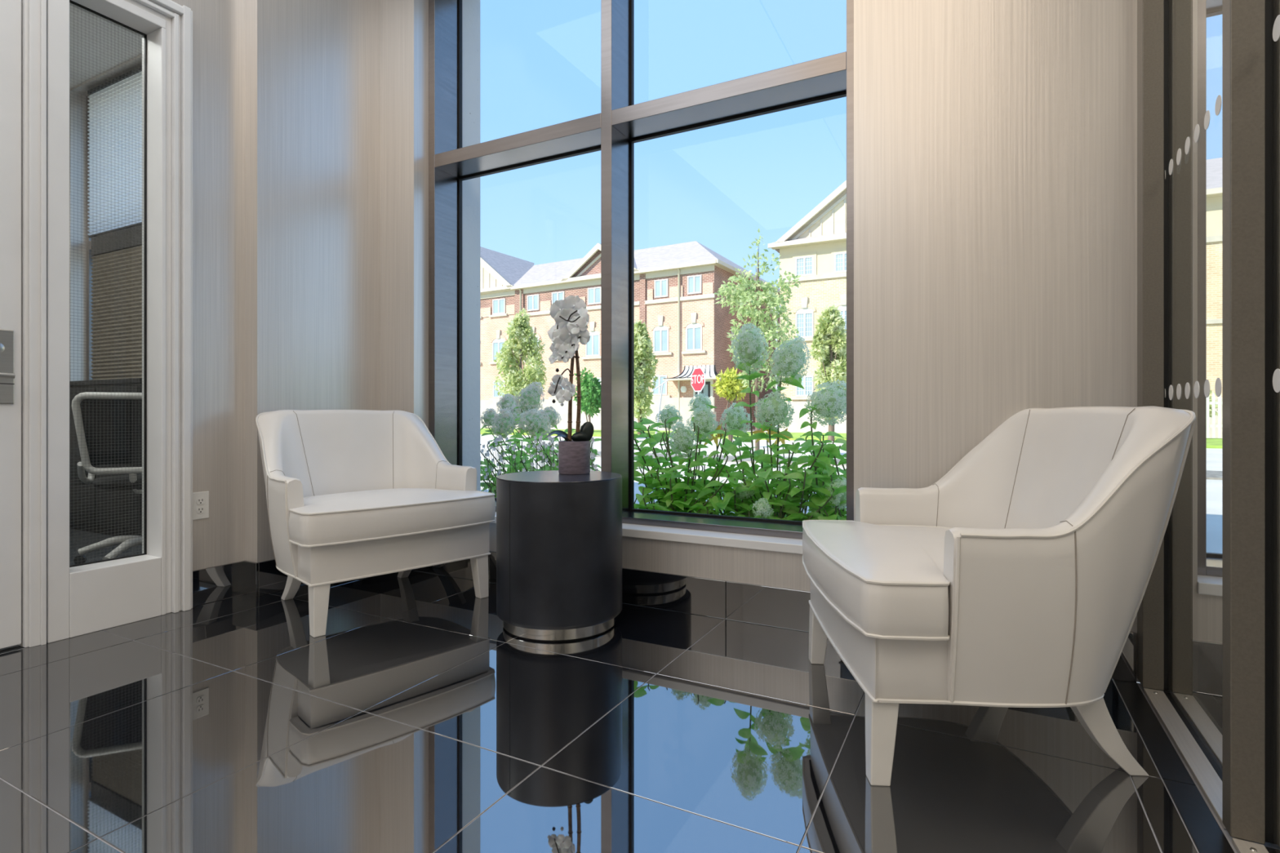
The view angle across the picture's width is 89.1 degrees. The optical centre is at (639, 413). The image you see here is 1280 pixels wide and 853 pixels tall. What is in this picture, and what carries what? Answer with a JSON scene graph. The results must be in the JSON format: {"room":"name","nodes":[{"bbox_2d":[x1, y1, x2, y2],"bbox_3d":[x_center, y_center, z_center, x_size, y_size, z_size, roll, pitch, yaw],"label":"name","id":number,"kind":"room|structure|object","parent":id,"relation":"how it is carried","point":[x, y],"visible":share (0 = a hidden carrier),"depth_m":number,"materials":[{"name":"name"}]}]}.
{"room":"office waiting area","nodes":[
{"label":"office waiting area","id":0,"kind":"room"},
{"bbox_2d":[69,4,142,88],"bbox_3d":[-4.059,-2.690,3.574,4.090,0.040,2.555,0,0,28],"label":"ceiling","id":1,"kind":"structure","parent":0,"point":[92,62],"depth_m":4.73,"materials":[{"name":"paint"}]},
{"bbox_2d":[171,0,380,570],"bbox_3d":[-3.078,-0.990,0.800,0.225,3.680,6.555,0,0,28],"label":"wall","id":2,"kind":"structure","parent":0,"point":[286,93],"depth_m":3.10,"materials":[{"name":"paint"}]},
{"bbox_2d":[0,0,21,648],"bbox_3d":[-2.454,-0.417,1.936,0.106,2.506,0.947,0,0,28],"label":"door","id":3,"kind":"structure","parent":2,"relation":"in","point":[10,10],"depth_m":2.33,"materials":[{"name":"white wood"}]},
{"bbox_2d":[17,0,46,648],"bbox_3d":[-2.465,-0.460,1.952,0.080,2.620,1.046,0,0,28],"label":"trim","id":4,"kind":"structure","parent":2,"relation":"attached to","point":[33,12],"depth_m":2.37,"materials":[{"name":"white wood"}]},
{"bbox_2d":[46,0,192,643],"bbox_3d":[-2.137,-0.453,2.650,0.183,2.606,0.506,0,0,28],"label":"door","id":5,"kind":"structure","parent":2,"relation":"in","point":[82,598],"depth_m":2.74,"materials":[{"name":"white wood"}]},
{"bbox_2d":[192,491,208,519],"bbox_3d":[-1.955,0.409,2.892,0.009,0.120,0.074,0,0,28],"label":"wall outlet","id":6,"kind":"object","parent":2,"relation":"attached to","point":[200,500],"visible":0.93,"depth_m":2.89,"materials":[{"name":"white plastic"}]},
{"bbox_2d":[196,497,204,504],"bbox_3d":[-1.953,0.389,2.891,0.003,0.027,0.034,0,0,28],"label":"receptacle","id":7,"kind":"object","parent":6,"relation":"attached to","point":[199,500],"depth_m":2.89,"materials":[{"name":"white plastic"}]},
{"bbox_2d":[196,506,204,513],"bbox_3d":[-1.953,0.429,2.891,0.003,0.027,0.034,0,0,28],"label":"receptacle","id":8,"kind":"object","parent":6,"relation":"attached to","point":[199,509],"depth_m":2.89,"materials":[{"name":"white plastic"}]},
{"bbox_2d":[192,559,305,606],"bbox_3d":[-3.016,0.771,0.766,0.106,0.156,6.532,0,0,28],"label":"baseboard","id":9,"kind":"structure","parent":2,"relation":"attached to","point":[214,584],"depth_m":3.02,"materials":[{"name":"black stone"}]},
{"bbox_2d":[462,0,479,491],"bbox_3d":[-0.442,-1.090,3.568,10.700,4.080,0.192,0,0,28],"label":"wall","id":10,"kind":"structure","parent":0,"point":[470,8],"depth_m":3.88,"materials":[{"name":"concrete"}]},
{"bbox_2d":[0,528,1279,852],"bbox_3d":[-2.151,0.879,0.313,10.500,0.061,6.555,0,0,28],"label":"floor","id":11,"kind":"structure","parent":0,"point":[417,722],"depth_m":1.66,"materials":[{"name":"tile"}]},
{"bbox_2d":[69,377,142,536],"bbox_3d":[-3.988,0.307,4.774,1.740,1.084,0.275,0,0,28],"label":"credenza","id":12,"kind":"object","parent":11,"relation":"on","point":[74,452],"visible":0.29,"depth_m":4.54,"materials":[{"name":"laminate"}]},
{"bbox_2d":[71,391,142,564],"bbox_3d":[-2.884,0.367,3.763,0.620,0.963,0.646,0,0,-22],"label":"office chair","id":13,"kind":"object","parent":11,"relation":"on","point":[88,408],"visible":0.37,"depth_m":3.50,"materials":[{"name":"black fabric"}]},
{"bbox_2d":[255,409,495,637],"bbox_3d":[-1.212,0.415,2.976,0.787,0.870,0.862,0,0,44],"label":"armchair","id":14,"kind":"object","parent":11,"relation":"on","point":[351,495],"visible":1,"depth_m":2.88,"materials":[{"name":"white leather"}]},
{"bbox_2d":[288,488,495,545],"bbox_3d":[-1.147,0.425,2.913,0.605,0.157,0.854,0,0,44],"label":"seat cushion","id":15,"kind":"object","parent":14,"relation":"on","point":[317,517],"depth_m":2.68,"materials":[{"name":"white leather"}]},
{"bbox_2d":[496,470,622,641],"bbox_3d":[-0.325,0.551,2.643,0.505,0.598,0.505,0,0,28],"label":"table","id":16,"kind":"object","parent":11,"relation":"on","point":[559,536],"visible":0.98,"depth_m":2.42,"materials":[{"name":"black metal"}]},
{"bbox_2d":[543,295,594,474],"bbox_3d":[-0.300,-0.123,2.740,0.246,0.748,0.161,0,0,28],"label":"potted orchid","id":17,"kind":"object","parent":16,"relation":"on","point":[571,318],"visible":1,"depth_m":2.70,"materials":[{"name":"white plant"}]},
{"bbox_2d":[802,405,1196,786],"bbox_3d":[0.894,0.415,1.842,0.787,0.870,0.862,0,0,4],"label":"armchair","id":18,"kind":"object","parent":11,"relation":"on","point":[1020,577],"visible":1,"depth_m":1.47,"materials":[{"name":"white leather"}]},
{"bbox_2d":[802,520,948,636],"bbox_3d":[0.804,0.425,1.849,0.605,0.157,0.854,0,0,4],"label":"seat cushion","id":19,"kind":"object","parent":18,"relation":"on","point":[883,578],"depth_m":1.58,"materials":[{"name":"white leather"}]},
{"bbox_2d":[69,0,1222,682],"bbox_3d":[-0.558,-0.990,3.348,10.700,3.680,0.300,0,0,28],"label":"wall","id":20,"kind":"structure","parent":0,"point":[995,141],"depth_m":2.30,"materials":[{"name":"paper"}]},
{"bbox_2d":[86,94,93,380],"bbox_3d":[-3.459,-1.068,4.942,2.520,3.164,0.215,0,0,28],"label":"window","id":21,"kind":"structure","parent":20,"relation":"in","point":[89,330],"depth_m":5.42,"materials":[{"name":"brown metal"}]},
{"bbox_2d":[87,65,142,237],"bbox_3d":[-3.503,-2.033,4.795,2.261,1.194,0.036,0,0,28],"label":"pleated shade","id":22,"kind":"object","parent":20,"relation":"attached to","point":[113,108],"visible":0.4,"depth_m":5.11,"materials":[{"name":"white fabric"}]},
{"bbox_2d":[90,224,142,380],"bbox_3d":[-3.479,-0.683,4.782,2.206,1.494,0.036,0,0,28],"label":"pleated shade","id":23,"kind":"object","parent":20,"relation":"attached to","point":[113,369],"visible":0.24,"depth_m":5.10,"materials":[{"name":"beige fabric"}]},
{"bbox_2d":[428,0,853,539],"bbox_3d":[-0.110,-1.018,3.184,2.299,3.064,0.215,0,0,28],"label":"window","id":24,"kind":"structure","parent":20,"relation":"in","point":[620,123],"depth_m":3.19,"materials":[{"name":"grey metal"}]},
{"bbox_2d":[489,511,802,554],"bbox_3d":[-0.142,0.532,3.123,2.301,0.036,0.312,0,0,28],"label":"trim","id":25,"kind":"structure","parent":20,"relation":"attached to","point":[789,545],"depth_m":2.73,"materials":[{"name":"white wood"}]},
{"bbox_2d":[411,551,1222,696],"bbox_3d":[1.276,0.771,2.209,6.173,0.156,0.012,0,0,28],"label":"baseboard","id":26,"kind":"structure","parent":20,"relation":"attached to","point":[769,606],"depth_m":2.66,"materials":[{"name":"black stone"}]},
{"bbox_2d":[1196,574,1222,596],"bbox_3d":[2.731,0.532,1.615,2.167,0.036,0.312,0,0,28],"label":"trim","id":27,"kind":"structure","parent":20,"relation":"attached to","point":[1206,584],"depth_m":1.98,"materials":[{"name":"white wood"}]},
{"bbox_2d":[1197,0,1222,577],"bbox_3d":[2.763,-1.018,1.675,2.165,3.064,0.215,0,0,28],"label":"window frame","id":28,"kind":"structure","parent":20,"relation":"in","point":[1210,564],"depth_m":2.07,"materials":[{"name":"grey metal"}]},
{"bbox_2d":[1137,0,1279,852],"bbox_3d":[0.099,-0.990,-0.879,0.120,3.680,6.575,0,0,28],"label":"glass door","id":29,"kind":"structure","parent":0,"point":[1237,771],"depth_m":1.29,"materials":[{"name":"brown metal"}]},
{"label":"outside","id":30,"kind":"structure","parent":0,"visible":0},
{"bbox_2d":[480,427,1222,683],"bbox_3d":[21.848,1.030,52.371,130.000,0.240,106.950,0,0,28],"label":"ground","id":31,"kind":"structure","parent":30,"point":[1214,455],"depth_m":11.37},
{"bbox_2d":[491,307,547,432],"bbox_3d":[-5.316,-1.891,28.752,2.523,5.608,2.084,0,0,-3],"label":"street tree","id":32,"kind":"object","parent":31,"relation":"on","point":[519,328],"visible":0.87,"depth_m":28.48,"materials":[{"name":"green plant"}]},
{"bbox_2d":[573,367,600,422],"bbox_3d":[-1.772,-0.390,23.544,1.453,2.592,1.639,0,0,-23],"label":"round shrub","id":33,"kind":"object","parent":31,"relation":"on","point":[590,386],"visible":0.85,"depth_m":23.18,"materials":[{"name":"green plant"}]},
{"bbox_2d":[480,240,780,431],"bbox_3d":[-5.988,-5.065,45.381,30.890,11.950,14.200,0,0,31],"label":"building","id":34,"kind":"structure","parent":31,"relation":"on","point":[676,285],"depth_m":36.78,"materials":[{"name":"brick"}]},
{"bbox_2d":[634,319,658,434],"bbox_3d":[0.019,-1.433,26.011,1.500,4.692,1.430,0,0,3],"label":"street tree","id":35,"kind":"object","parent":31,"relation":"on","point":[644,359],"visible":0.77,"depth_m":25.74,"materials":[{"name":"green plant"}]},
{"bbox_2d":[654,379,669,434],"bbox_3d":[0.617,-0.041,18.877,0.497,1.912,0.070,0,0,28],"label":"leaning pole","id":36,"kind":"object","parent":31,"relation":"on","point":[662,384],"visible":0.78,"depth_m":18.88,"materials":[{"name":"white metal"}]},
{"bbox_2d":[690,367,705,444],"bbox_3d":[1.510,-0.137,16.734,0.071,2.093,0.619,0,0,-30],"label":"stop sign","id":37,"kind":"object","parent":31,"relation":"on","point":[697,377],"visible":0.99,"depth_m":16.71,"materials":[{"name":"red metal"}]},
{"bbox_2d":[710,366,748,441],"bbox_3d":[2.202,-0.122,15.793,0.885,2.056,0.977,0,0,28],"label":"tree","id":38,"kind":"object","parent":31,"relation":"on","point":[728,387],"visible":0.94,"depth_m":15.63,"materials":[{"name":"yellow plant"}]},
{"bbox_2d":[714,228,801,450],"bbox_3d":[2.382,-1.476,13.423,1.993,4.772,1.626,0,0,28],"label":"young tree","id":39,"kind":"object","parent":31,"relation":"on","point":[744,298],"visible":0.78,"depth_m":13.29,"materials":[{"name":"green plant"}]},
{"bbox_2d":[771,306,781,441],"bbox_3d":[3.844,-1.097,18.312,0.280,4.013,0.280,0,0,28],"label":"street lamp","id":40,"kind":"object","parent":31,"relation":"on","point":[776,385],"visible":0.05,"depth_m":18.29,"materials":[{"name":"black metal"}]},
{"bbox_2d":[773,427,801,497],"bbox_3d":[1.207,0.495,5.465,0.431,0.750,0.429,0,0,28],"label":"lily","id":41,"kind":"object","parent":31,"relation":"on","point":[782,440],"visible":0.19,"depth_m":5.42,"materials":[{"name":"green plant"}]},
{"bbox_2d":[808,302,846,441],"bbox_3d":[6.320,-1.388,21.495,1.458,4.601,1.542,0,0,45],"label":"street tree","id":42,"kind":"object","parent":31,"relation":"on","point":[829,347],"visible":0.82,"depth_m":21.33,"materials":[{"name":"green plant"}]},
{"bbox_2d":[480,428,1222,448],"bbox_3d":[9.524,0.870,23.518,85.000,0.080,6.500,0,0,28],"label":"lawn","id":43,"kind":"structure","parent":31,"relation":"on","point":[1211,442],"depth_m":23.80,"materials":[{"name":"green plant"}]},
{"bbox_2d":[1206,391,1222,438],"bbox_3d":[19.203,0.050,21.005,2.750,1.500,0.072,0,0,28],"label":"picket fence","id":44,"kind":"object","parent":43,"relation":"on","point":[1213,402],"visible":0.16,"depth_m":21.21,"materials":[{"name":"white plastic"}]},
{"bbox_2d":[527,451,1222,479],"bbox_3d":[5.275,0.895,11.123,17.000,0.030,1.400,0,0,28],"label":"gravel strip","id":45,"kind":"object","parent":31,"relation":"on","point":[1211,475],"depth_m":12.35,"materials":[{"name":"grey gravel"}]},
{"bbox_2d":[768,157,1222,437],"bbox_3d":[20.131,-5.240,31.514,24.950,12.300,12.080,0,0,28],"label":"house","id":46,"kind":"structure","parent":31,"relation":"on","point":[815,248],"depth_m":31.09,"materials":[{"name":"brick"}]},
{"bbox_2d":[1208,389,1222,417],"bbox_3d":[19.086,-0.004,22.292,1.355,1.823,1.287,0,0,-40],"label":"shrub","id":47,"kind":"object","parent":31,"relation":"on","point":[1211,392],"visible":0.02,"depth_m":22.00,"materials":[{"name":"green plant"}]},
{"bbox_3d":[-0.562,0.890,4.954,6.400,0.040,2.150,0,0,28],"label":"planting bed","id":48,"kind":"object","parent":31,"relation":"on","visible":0},
{"bbox_2d":[480,393,535,497],"bbox_3d":[-1.129,0.339,5.317,0.651,1.072,1.976,0,0,-19],"label":"hydrangea bush","id":49,"kind":"object","parent":48,"relation":"on","point":[503,423],"visible":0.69,"depth_m":5.16,"materials":[{"name":"green plant"}]},
{"bbox_2d":[480,434,598,496],"bbox_3d":[-0.709,0.501,4.462,1.309,0.740,0.554,0,0,28],"label":"cluster","id":50,"kind":"object","parent":48,"relation":"on","point":[543,460],"visible":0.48,"depth_m":4.43,"materials":[{"name":"green plant"}]},
{"bbox_2d":[501,381,600,475],"bbox_3d":[-0.633,0.299,5.204,0.928,1.152,2.045,0,0,-11],"label":"hydrangea bush","id":51,"kind":"object","parent":48,"relation":"on","point":[539,423],"visible":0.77,"depth_m":5.35,"materials":[{"name":"green plant"}]},
{"bbox_2d":[634,461,742,515],"bbox_3d":[0.225,0.570,3.667,0.759,0.608,0.447,0,0,28],"label":"hydrangea bush","id":52,"kind":"object","parent":48,"relation":"on","point":[677,504],"visible":0.48,"depth_m":3.65,"materials":[{"name":"green plant"}]},
{"bbox_2d":[634,392,748,515],"bbox_3d":[0.217,0.365,4.085,0.708,1.019,1.180,0,0,-5],"label":"hydrangea bush","id":53,"kind":"object","parent":48,"relation":"on","point":[702,421],"visible":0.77,"depth_m":3.83,"materials":[{"name":"green plant"}]},
{"bbox_2d":[690,423,725,515],"bbox_3d":[0.545,0.471,4.570,0.431,0.799,0.429,0,0,28],"label":"lily","id":54,"kind":"object","parent":48,"relation":"on","point":[714,438],"visible":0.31,"depth_m":4.53,"materials":[{"name":"green plant"}]},
{"bbox_2d":[750,423,777,496],"bbox_3d":[0.976,0.468,4.965,0.431,0.804,0.429,0,0,28],"label":"lily","id":55,"kind":"object","parent":48,"relation":"on","point":[761,430],"visible":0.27,"depth_m":4.95,"materials":[{"name":"green plant"}]},
{"bbox_2d":[695,464,846,521],"bbox_3d":[0.702,0.567,3.422,0.868,0.616,0.464,0,0,28],"label":"hydrangea bush","id":56,"kind":"object","parent":48,"relation":"on","point":[744,508],"visible":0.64,"depth_m":3.37,"materials":[{"name":"green plant"}]},
{"bbox_2d":[718,323,839,518],"bbox_3d":[0.756,0.176,3.725,0.556,1.396,0.933,0,0,2],"label":"hydrangea bush","id":57,"kind":"object","parent":48,"relation":"on","point":[788,362],"visible":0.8,"depth_m":3.59,"materials":[{"name":"green plant"}]},
{"bbox_2d":[791,379,846,519],"bbox_3d":[1.059,0.348,3.528,0.446,1.052,0.660,0,0,8],"label":"hydrangea bush","id":58,"kind":"object","parent":48,"relation":"on","point":[830,402],"visible":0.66,"depth_m":3.36,"materials":[{"name":"green plant"}]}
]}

